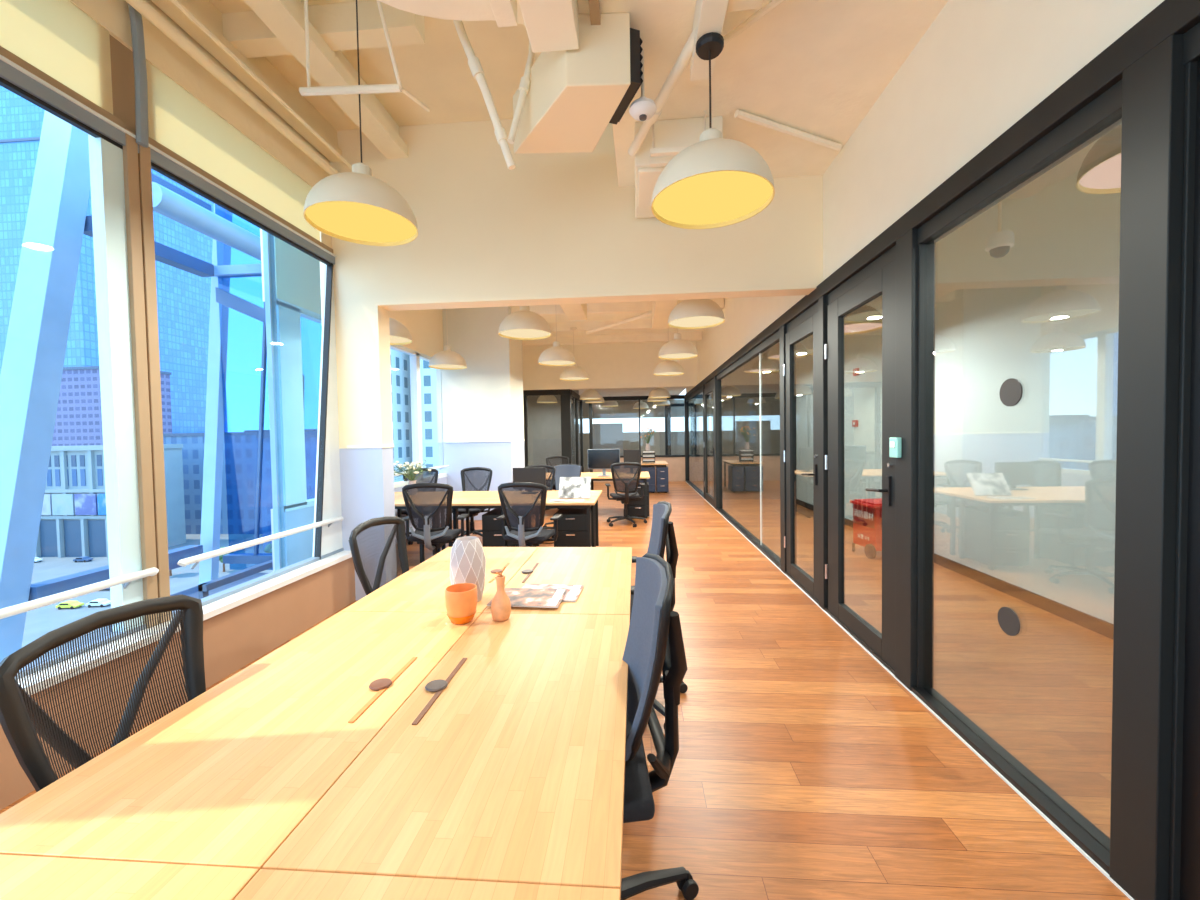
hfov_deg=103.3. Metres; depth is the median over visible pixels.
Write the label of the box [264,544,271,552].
street tree
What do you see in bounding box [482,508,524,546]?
drawer pedestal
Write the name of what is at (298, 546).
sill
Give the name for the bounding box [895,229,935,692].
trim
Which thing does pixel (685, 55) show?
pipe
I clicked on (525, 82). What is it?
pipe
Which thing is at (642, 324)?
ceiling beam
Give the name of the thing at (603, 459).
monitor
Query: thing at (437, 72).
ceiling
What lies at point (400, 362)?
apartment tower
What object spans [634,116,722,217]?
air duct
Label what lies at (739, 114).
conduit pipe
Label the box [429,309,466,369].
pendant lamp
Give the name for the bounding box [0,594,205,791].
chair
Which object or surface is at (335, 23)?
cross beam
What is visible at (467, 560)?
vase
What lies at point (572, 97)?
air duct
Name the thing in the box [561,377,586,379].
diffuser
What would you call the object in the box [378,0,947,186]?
ceiling
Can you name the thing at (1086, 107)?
beam
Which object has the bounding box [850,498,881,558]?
equipment cart
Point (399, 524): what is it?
chair
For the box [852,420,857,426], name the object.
fire sign
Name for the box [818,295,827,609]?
trim
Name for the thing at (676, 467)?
wall
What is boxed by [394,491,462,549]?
office desk
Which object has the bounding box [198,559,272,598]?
louvres
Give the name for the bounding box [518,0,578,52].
air duct
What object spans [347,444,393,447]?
trim
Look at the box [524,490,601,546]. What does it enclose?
office desk
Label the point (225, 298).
steel frame
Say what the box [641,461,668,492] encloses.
office desk
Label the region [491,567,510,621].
bottle vase
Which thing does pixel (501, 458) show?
wall
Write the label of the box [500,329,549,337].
diffuser
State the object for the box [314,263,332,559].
trim
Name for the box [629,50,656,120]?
smoke detector
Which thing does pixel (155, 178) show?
transom
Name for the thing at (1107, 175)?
diffuser
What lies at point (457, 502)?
office desk
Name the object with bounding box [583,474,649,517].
office desk
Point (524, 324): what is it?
pendant lamp
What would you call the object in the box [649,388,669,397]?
pendant lamp
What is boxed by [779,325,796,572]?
trim
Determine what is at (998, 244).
ceiling camera
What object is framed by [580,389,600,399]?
pendant lamp
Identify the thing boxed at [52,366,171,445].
office tower
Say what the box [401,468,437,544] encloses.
chair
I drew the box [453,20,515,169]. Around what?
pipe
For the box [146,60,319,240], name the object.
roller blind
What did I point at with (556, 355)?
pendant lamp
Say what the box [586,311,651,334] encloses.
conduit pipe
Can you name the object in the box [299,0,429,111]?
strut
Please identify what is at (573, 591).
magazine
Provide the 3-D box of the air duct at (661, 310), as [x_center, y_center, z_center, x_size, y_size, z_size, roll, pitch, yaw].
[0.902,-2.244,6.332,0.300,0.370,3.900,-1,2,4]
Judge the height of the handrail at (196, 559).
0.093 m
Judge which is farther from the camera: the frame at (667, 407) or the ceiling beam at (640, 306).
the frame at (667, 407)
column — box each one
[0,110,90,661]
[199,203,232,583]
[436,306,523,442]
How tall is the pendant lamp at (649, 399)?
0.430 m
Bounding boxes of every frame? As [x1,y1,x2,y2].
[0,60,334,263]
[88,134,142,631]
[589,395,684,471]
[665,403,710,454]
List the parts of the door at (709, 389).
pane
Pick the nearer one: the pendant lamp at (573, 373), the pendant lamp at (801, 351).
the pendant lamp at (801, 351)
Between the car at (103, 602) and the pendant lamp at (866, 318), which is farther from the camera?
the car at (103, 602)
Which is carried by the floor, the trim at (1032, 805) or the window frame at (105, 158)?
the trim at (1032, 805)
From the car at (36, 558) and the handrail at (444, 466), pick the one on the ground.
the car at (36, 558)
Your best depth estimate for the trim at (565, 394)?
12.60 m
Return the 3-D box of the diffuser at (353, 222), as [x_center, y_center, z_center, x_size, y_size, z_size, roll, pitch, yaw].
[-1.457,-1.407,2.925,0.614,0.010,0.614,-1,2,4]
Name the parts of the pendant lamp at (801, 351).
lamp shade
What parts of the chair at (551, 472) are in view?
backrest frame, backrest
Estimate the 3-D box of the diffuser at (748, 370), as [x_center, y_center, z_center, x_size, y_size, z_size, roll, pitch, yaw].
[3.147,-1.585,9.344,0.585,0.010,0.585,-1,2,4]
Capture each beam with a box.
[151,0,341,162]
[152,182,260,260]
[222,0,424,57]
[244,0,407,158]
[511,298,723,316]
[522,332,701,345]
[548,319,709,332]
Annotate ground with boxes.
[21,534,272,661]
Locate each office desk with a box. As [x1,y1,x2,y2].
[0,611,480,869]
[0,854,258,899]
[234,869,619,899]
[263,613,629,899]
[342,547,538,613]
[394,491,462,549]
[395,497,441,562]
[426,496,520,546]
[453,491,525,541]
[482,547,631,614]
[509,496,598,546]
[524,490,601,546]
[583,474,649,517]
[586,472,648,489]
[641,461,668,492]
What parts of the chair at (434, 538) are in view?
arm, backrest, backrest frame, seat, arm, armrest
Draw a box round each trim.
[0,55,335,256]
[109,34,148,135]
[123,128,170,627]
[128,4,148,147]
[262,230,285,570]
[276,299,446,511]
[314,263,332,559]
[320,232,331,247]
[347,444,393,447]
[445,439,524,442]
[523,389,571,466]
[571,390,583,471]
[684,399,687,480]
[692,487,1133,899]
[703,385,704,498]
[713,376,722,509]
[759,353,761,544]
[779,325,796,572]
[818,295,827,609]
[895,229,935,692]
[1110,34,1196,899]
[1180,60,1199,899]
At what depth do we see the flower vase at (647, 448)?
12.62 m
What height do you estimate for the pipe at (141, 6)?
0.131 m
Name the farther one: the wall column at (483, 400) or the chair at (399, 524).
the wall column at (483, 400)
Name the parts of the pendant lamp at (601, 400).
lamp shade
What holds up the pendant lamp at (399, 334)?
hanging from the ceiling beam
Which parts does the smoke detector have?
rod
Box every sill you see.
[18,550,351,694]
[271,477,446,571]
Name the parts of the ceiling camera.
rod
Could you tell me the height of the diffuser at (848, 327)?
0.010 m
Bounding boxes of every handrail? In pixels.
[0,567,158,618]
[177,516,343,568]
[394,465,448,475]
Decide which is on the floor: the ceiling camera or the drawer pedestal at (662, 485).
the drawer pedestal at (662, 485)
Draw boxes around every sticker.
[997,607,1019,635]
[999,378,1022,405]
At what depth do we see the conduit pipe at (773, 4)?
2.42 m
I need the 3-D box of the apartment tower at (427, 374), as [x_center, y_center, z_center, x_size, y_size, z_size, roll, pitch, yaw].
[-30.354,-16.993,95.077,9.500,102.200,15.000,-1,2,4]
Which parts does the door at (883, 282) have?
handle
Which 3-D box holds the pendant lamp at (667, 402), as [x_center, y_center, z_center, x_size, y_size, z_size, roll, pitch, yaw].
[2.131,-1.771,16.438,0.600,0.430,0.600,-1,2,4]
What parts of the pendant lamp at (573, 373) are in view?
lamp shade, lamp shade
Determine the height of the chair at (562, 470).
1.041 m
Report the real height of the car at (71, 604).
1.449 m
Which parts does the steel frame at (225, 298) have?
frame post, post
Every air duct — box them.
[513,13,629,152]
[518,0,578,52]
[560,303,586,319]
[634,116,722,217]
[651,300,676,328]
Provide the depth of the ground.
129.36 m
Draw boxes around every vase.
[394,460,430,494]
[450,536,485,601]
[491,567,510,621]
[640,428,655,450]
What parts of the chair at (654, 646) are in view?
seat, backrest, backrest frame, leg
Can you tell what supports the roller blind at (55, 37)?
attached to the wall at (161, 51)
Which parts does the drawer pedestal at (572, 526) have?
drawer, drawer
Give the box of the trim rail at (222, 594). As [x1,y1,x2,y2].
[15,548,343,679]
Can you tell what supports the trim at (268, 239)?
attached to the wall at (297, 273)
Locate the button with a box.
[889,437,901,457]
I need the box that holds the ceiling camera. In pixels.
[985,201,1014,257]
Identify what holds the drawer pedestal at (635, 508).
on the floor
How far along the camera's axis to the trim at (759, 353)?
6.17 m
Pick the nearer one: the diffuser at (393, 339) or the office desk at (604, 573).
the office desk at (604, 573)
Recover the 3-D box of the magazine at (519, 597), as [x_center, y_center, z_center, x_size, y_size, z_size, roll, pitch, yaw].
[-0.326,0.676,2.178,0.320,0.008,0.230,-1,2,7]
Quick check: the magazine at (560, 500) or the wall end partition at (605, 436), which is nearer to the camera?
the magazine at (560, 500)
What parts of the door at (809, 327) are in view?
handle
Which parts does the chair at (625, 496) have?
arm, leg, seat, backrest, backrest frame, leg, arm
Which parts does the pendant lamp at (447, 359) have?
lamp shade, lamp shade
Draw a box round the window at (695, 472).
[687,391,703,494]
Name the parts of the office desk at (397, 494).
leg, leg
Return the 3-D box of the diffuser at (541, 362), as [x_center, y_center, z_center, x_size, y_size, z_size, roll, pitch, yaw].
[-0.692,-1.418,7.633,0.585,0.010,0.585,-1,2,4]
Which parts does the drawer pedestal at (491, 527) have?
drawer, drawer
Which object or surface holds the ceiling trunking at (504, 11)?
attached to the ceiling at (815, 67)
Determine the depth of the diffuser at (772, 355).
7.67 m
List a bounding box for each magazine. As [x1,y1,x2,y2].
[487,588,567,607]
[522,584,583,601]
[549,499,584,501]
[558,477,590,498]
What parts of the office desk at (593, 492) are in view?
leg, leg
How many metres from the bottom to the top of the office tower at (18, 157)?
186.200 m
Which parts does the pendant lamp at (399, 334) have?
lamp shade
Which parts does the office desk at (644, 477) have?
under frame, leg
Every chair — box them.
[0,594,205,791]
[348,516,408,595]
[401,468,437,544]
[402,483,468,555]
[452,467,491,536]
[496,482,562,546]
[524,465,555,537]
[543,464,581,526]
[546,456,568,490]
[605,462,646,526]
[621,553,698,899]
[630,501,687,729]
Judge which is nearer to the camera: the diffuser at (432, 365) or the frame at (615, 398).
the diffuser at (432, 365)
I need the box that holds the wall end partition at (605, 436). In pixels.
[593,423,622,455]
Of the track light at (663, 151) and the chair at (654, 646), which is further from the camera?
the track light at (663, 151)
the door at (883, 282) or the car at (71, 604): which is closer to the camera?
the door at (883, 282)
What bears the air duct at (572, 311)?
attached to the ceiling beam
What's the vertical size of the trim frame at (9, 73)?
0.065 m
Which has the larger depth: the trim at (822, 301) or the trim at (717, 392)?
the trim at (717, 392)
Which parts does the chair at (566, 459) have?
backrest frame, backrest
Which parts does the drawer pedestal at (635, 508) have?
drawer, drawer, drawer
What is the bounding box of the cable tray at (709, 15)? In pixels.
[690,0,728,80]
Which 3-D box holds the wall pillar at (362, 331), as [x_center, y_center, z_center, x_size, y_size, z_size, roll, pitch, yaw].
[-2.290,-1.458,4.442,0.540,2.880,0.200,-1,2,4]
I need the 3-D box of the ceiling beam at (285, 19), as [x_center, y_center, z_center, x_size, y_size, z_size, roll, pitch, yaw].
[-2.138,-2.628,0.079,0.200,0.280,8.400,-1,2,4]
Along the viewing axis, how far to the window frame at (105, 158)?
2.52 m
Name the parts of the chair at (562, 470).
backrest, backrest frame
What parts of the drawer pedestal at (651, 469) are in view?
drawer, drawer, drawer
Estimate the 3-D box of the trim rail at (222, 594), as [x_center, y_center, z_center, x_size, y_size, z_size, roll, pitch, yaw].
[-2.740,1.057,0.241,0.070,0.025,8.400,-1,2,4]
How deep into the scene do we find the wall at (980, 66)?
2.45 m
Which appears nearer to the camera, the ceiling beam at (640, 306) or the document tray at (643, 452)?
the ceiling beam at (640, 306)
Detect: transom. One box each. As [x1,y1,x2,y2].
[28,545,202,600]
[83,216,213,276]
[151,173,211,211]
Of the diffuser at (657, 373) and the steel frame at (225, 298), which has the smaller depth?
the steel frame at (225, 298)
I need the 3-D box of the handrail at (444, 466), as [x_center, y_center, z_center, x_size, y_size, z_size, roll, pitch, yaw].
[-2.894,0.361,6.803,0.096,0.077,3.500,-1,2,4]
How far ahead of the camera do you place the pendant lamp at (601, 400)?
14.43 m
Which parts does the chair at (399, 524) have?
backrest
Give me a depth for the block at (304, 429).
327.57 m
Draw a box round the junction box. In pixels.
[726,0,763,11]
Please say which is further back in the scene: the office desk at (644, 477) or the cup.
the office desk at (644, 477)
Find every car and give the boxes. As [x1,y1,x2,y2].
[34,557,42,562]
[56,600,83,609]
[73,556,92,561]
[86,598,110,607]
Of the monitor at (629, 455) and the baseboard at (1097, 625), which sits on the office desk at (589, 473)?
the monitor at (629, 455)
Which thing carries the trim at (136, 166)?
attached to the wall at (236, 637)
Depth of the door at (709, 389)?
10.51 m
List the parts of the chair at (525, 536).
armrest, arm, backrest, backrest frame, seat, arm, armrest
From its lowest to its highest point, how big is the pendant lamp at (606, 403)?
0.430 m
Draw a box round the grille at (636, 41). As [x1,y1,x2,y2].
[609,28,642,124]
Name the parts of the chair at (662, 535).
seat, armrest, backrest, leg, backrest frame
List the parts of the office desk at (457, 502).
leg, under frame, leg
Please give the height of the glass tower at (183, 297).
266.200 m
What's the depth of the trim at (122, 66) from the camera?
2.59 m
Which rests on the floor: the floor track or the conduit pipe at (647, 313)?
the floor track
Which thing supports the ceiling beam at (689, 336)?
attached to the ceiling at (601, 317)
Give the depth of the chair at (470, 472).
7.22 m
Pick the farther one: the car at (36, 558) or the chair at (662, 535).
the car at (36, 558)
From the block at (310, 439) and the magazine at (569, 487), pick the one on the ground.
the block at (310, 439)
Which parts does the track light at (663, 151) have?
rod, rod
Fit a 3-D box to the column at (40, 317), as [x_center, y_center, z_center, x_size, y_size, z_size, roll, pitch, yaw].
[-4.964,-0.644,4.149,0.310,6.200,1.228,-1,2,4]
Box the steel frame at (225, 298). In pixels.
[214,264,304,563]
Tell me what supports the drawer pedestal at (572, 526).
on the floor
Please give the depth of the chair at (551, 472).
7.34 m
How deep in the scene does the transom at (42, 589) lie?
4.37 m
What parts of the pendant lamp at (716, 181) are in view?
cord, lamp shade, lamp shade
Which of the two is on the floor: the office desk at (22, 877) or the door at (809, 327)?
the office desk at (22, 877)
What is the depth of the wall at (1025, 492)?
4.12 m
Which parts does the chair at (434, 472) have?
seat, backrest frame, backrest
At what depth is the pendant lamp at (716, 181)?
2.34 m
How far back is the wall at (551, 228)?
4.19 m
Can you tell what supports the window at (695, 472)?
attached to the floor track
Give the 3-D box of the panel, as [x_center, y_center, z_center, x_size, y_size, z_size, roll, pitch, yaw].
[-2.466,-0.373,4.236,0.070,2.710,0.345,-1,2,4]
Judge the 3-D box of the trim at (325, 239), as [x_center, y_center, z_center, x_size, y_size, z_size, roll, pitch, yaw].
[-2.493,-2.089,4.267,0.060,0.520,0.140,-1,2,4]
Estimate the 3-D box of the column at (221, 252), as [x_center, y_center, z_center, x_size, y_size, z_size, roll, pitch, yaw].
[-4.720,-0.699,5.839,0.160,6.200,0.669,-1,2,4]
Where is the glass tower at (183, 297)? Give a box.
[0,86,227,432]
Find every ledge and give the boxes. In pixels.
[0,46,332,252]
[110,573,267,631]
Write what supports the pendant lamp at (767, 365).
hanging from the ceiling
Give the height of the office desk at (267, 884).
0.760 m
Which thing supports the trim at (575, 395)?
attached to the wall at (617, 365)
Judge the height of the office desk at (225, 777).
0.760 m
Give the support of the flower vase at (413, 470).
on the office desk at (397, 494)
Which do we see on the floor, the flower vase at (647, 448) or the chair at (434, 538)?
the chair at (434, 538)
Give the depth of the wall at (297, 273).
5.08 m
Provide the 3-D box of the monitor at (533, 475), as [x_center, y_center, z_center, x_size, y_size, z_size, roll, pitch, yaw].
[-0.938,0.404,6.305,0.440,0.340,0.160,-1,2,4]
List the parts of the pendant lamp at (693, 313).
lamp shade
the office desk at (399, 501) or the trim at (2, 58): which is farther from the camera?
the office desk at (399, 501)
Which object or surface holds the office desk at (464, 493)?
on the floor
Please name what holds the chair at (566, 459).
on the floor
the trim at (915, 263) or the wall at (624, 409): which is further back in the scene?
the wall at (624, 409)
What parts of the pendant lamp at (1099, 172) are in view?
lamp shade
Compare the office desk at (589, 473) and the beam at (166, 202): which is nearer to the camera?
the beam at (166, 202)
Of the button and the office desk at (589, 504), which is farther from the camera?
the office desk at (589, 504)
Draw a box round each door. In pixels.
[703,383,713,504]
[783,312,818,600]
[824,260,895,669]
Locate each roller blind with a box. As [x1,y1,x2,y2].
[0,0,112,113]
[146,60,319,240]
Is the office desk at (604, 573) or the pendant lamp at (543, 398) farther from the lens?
the pendant lamp at (543, 398)
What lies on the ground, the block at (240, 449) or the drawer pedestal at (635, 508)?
the block at (240, 449)
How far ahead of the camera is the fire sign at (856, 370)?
7.19 m
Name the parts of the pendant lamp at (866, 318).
lamp shade, lamp shade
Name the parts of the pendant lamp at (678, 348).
lamp shade, lamp shade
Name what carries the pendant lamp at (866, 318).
hanging from the ceiling
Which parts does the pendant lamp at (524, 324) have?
lamp shade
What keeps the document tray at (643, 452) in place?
on the office desk at (657, 463)
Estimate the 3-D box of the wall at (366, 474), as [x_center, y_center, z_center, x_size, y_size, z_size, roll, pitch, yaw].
[-2.254,0.691,4.507,0.540,1.420,0.200,-1,2,4]
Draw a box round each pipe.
[125,0,351,174]
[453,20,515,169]
[508,41,534,143]
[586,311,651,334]
[628,28,694,156]
[689,0,785,67]
[734,109,841,150]
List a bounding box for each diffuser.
[305,201,416,242]
[390,336,410,342]
[431,364,464,367]
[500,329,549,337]
[540,361,574,364]
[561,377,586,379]
[653,171,772,224]
[656,372,680,374]
[659,353,695,357]
[669,316,723,326]
[747,369,774,371]
[770,353,806,357]
[844,323,881,332]
[1079,153,1120,188]
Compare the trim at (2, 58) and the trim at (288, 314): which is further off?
the trim at (288, 314)
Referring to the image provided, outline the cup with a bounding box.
[445,583,476,623]
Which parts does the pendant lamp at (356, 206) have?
cord, lamp shade, lamp shade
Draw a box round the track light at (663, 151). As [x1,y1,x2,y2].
[650,110,705,166]
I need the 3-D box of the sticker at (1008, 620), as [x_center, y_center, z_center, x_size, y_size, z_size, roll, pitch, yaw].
[1.774,0.743,2.061,0.006,0.120,0.120,-1,2,4]
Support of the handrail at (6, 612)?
attached to the wall at (236, 637)
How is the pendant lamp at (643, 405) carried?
hanging from the ceiling at (672, 390)
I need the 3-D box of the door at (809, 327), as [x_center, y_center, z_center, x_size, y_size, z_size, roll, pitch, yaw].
[1.893,0.061,4.520,0.125,2.500,0.932,-1,2,4]
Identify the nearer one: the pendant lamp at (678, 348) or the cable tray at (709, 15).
the cable tray at (709, 15)
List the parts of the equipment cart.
dark panel, lid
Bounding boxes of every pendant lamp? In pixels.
[303,0,417,245]
[389,318,411,344]
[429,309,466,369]
[498,306,550,339]
[537,395,556,402]
[538,322,575,365]
[560,327,588,380]
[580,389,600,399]
[585,389,603,402]
[601,394,617,406]
[633,400,648,408]
[647,397,666,401]
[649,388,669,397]
[651,32,774,228]
[653,360,683,375]
[653,399,669,405]
[658,300,697,359]
[668,299,724,328]
[744,354,775,372]
[768,342,807,359]
[844,305,881,334]
[1076,124,1121,193]
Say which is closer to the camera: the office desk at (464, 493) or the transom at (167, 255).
the transom at (167, 255)
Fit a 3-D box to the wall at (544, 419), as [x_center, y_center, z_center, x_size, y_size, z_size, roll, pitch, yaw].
[-1.479,-0.412,15.200,1.650,2.950,0.100,-1,2,4]
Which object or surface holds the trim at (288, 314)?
attached to the wall at (297, 273)
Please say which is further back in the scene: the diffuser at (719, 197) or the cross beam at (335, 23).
the cross beam at (335, 23)
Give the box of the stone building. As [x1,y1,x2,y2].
[35,444,185,557]
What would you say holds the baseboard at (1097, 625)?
attached to the wall at (1025, 492)
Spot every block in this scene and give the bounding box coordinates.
[163,431,317,533]
[244,429,317,431]
[256,434,316,548]
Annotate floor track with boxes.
[686,480,1109,874]
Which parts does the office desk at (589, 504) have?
under frame, leg, leg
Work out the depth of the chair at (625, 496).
7.83 m
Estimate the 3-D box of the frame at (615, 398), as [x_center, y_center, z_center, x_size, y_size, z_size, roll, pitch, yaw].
[1.179,-0.353,15.231,3.045,2.740,0.120,-1,2,4]
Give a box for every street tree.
[219,547,233,571]
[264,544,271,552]
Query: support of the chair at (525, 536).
on the floor
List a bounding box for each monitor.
[513,467,545,493]
[587,449,619,475]
[624,450,640,473]
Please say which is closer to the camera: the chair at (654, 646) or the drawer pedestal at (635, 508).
the chair at (654, 646)
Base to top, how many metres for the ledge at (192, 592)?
0.150 m
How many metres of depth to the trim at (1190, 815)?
1.37 m
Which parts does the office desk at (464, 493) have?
leg, leg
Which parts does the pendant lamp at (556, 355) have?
lamp shade, lamp shade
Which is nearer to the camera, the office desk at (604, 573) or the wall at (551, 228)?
the office desk at (604, 573)
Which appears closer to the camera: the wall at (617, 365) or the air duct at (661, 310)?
the air duct at (661, 310)
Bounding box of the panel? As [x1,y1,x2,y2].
[312,264,342,556]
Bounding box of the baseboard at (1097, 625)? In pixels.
[797,499,1113,638]
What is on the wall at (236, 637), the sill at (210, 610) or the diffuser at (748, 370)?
the sill at (210, 610)
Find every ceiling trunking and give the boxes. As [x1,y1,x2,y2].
[489,0,516,26]
[588,0,600,24]
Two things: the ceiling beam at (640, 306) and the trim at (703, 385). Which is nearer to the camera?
the ceiling beam at (640, 306)
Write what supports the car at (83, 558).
on the ground
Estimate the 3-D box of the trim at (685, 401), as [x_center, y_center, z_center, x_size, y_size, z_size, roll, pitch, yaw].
[2.754,-0.314,15.063,0.120,2.620,0.164,-1,2,4]
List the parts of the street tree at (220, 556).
crown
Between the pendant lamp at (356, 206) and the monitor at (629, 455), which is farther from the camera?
the monitor at (629, 455)
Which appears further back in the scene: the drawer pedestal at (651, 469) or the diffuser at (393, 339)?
the drawer pedestal at (651, 469)
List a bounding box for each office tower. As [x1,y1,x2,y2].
[0,137,98,374]
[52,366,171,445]
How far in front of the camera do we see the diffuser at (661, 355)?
7.34 m
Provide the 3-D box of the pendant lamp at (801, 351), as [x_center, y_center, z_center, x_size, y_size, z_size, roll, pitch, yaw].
[3.011,-2.001,7.635,0.600,0.995,0.600,-1,2,4]
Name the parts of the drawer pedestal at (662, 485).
drawer, drawer, drawer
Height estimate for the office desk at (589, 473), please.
0.750 m
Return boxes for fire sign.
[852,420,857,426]
[853,368,858,375]
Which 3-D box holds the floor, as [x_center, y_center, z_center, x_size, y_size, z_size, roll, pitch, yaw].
[0.581,1.307,8.024,7.100,0.120,24.400,-1,2,4]
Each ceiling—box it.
[209,0,540,130]
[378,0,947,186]
[543,313,704,345]
[579,387,686,401]
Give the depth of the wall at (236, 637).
3.08 m
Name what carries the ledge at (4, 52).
on the trim at (2, 58)
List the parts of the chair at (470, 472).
seat, backrest frame, leg, backrest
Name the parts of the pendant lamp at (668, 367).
lamp shade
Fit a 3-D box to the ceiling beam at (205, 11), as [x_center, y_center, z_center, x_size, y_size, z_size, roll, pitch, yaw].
[-2.706,-2.620,0.122,0.100,0.280,8.400,-1,2,4]
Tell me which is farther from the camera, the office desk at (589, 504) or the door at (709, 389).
the door at (709, 389)
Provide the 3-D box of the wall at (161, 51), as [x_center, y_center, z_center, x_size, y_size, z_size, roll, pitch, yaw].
[-2.878,-2.448,0.141,0.210,0.620,8.400,-1,2,4]
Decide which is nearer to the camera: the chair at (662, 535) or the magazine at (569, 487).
the chair at (662, 535)
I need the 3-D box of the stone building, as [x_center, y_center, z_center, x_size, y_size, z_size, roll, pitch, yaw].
[-171.861,16.416,163.304,41.000,36.000,21.500,-1,2,4]
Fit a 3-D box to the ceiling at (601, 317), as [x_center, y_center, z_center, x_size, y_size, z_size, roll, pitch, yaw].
[-0.254,-2.771,9.815,5.280,0.150,10.900,-1,2,4]
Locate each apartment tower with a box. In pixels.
[390,348,412,482]
[420,359,438,475]
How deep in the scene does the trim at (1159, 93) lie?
1.43 m
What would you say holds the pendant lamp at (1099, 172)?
hanging from the ceiling
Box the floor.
[0,471,1129,899]
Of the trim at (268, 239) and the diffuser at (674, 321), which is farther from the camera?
the diffuser at (674, 321)
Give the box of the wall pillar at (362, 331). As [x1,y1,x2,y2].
[320,129,392,448]
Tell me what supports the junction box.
attached to the ceiling at (815, 67)
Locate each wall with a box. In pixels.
[0,557,355,809]
[68,0,329,186]
[260,229,442,356]
[339,447,396,600]
[373,119,822,310]
[438,441,524,519]
[522,341,696,389]
[527,390,579,465]
[579,399,711,470]
[593,393,711,481]
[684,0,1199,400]
[686,0,1163,392]
[711,349,779,499]
[796,139,1120,623]
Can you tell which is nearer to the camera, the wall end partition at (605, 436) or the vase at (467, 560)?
the vase at (467, 560)
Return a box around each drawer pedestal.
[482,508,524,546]
[553,508,591,546]
[627,482,648,515]
[639,466,655,492]
[656,466,668,492]
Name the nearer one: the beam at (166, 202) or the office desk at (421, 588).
the office desk at (421, 588)
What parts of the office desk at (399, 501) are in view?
under frame, leg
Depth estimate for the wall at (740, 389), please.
10.67 m
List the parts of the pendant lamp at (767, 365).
lamp shade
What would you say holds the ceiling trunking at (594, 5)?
attached to the ceiling at (815, 67)
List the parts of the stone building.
shop glass, shop glass, shop glass, cornice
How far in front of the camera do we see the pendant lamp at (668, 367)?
9.19 m
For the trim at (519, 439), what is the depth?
8.57 m
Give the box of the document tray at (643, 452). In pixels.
[642,451,654,462]
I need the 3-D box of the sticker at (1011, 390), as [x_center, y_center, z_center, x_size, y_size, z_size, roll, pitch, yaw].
[1.757,-0.246,2.031,0.006,0.120,0.120,-1,2,4]
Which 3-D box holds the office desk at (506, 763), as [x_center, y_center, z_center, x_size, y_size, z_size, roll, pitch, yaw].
[-0.230,1.081,1.422,0.632,0.760,1.199,-1,2,4]
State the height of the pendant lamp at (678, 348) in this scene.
1.050 m
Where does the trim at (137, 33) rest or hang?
attached to the wall at (161, 51)
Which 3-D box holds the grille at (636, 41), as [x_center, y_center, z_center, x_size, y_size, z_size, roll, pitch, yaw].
[0.133,-2.048,2.627,0.070,0.270,0.342,-2,2,-19]
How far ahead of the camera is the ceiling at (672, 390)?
15.89 m

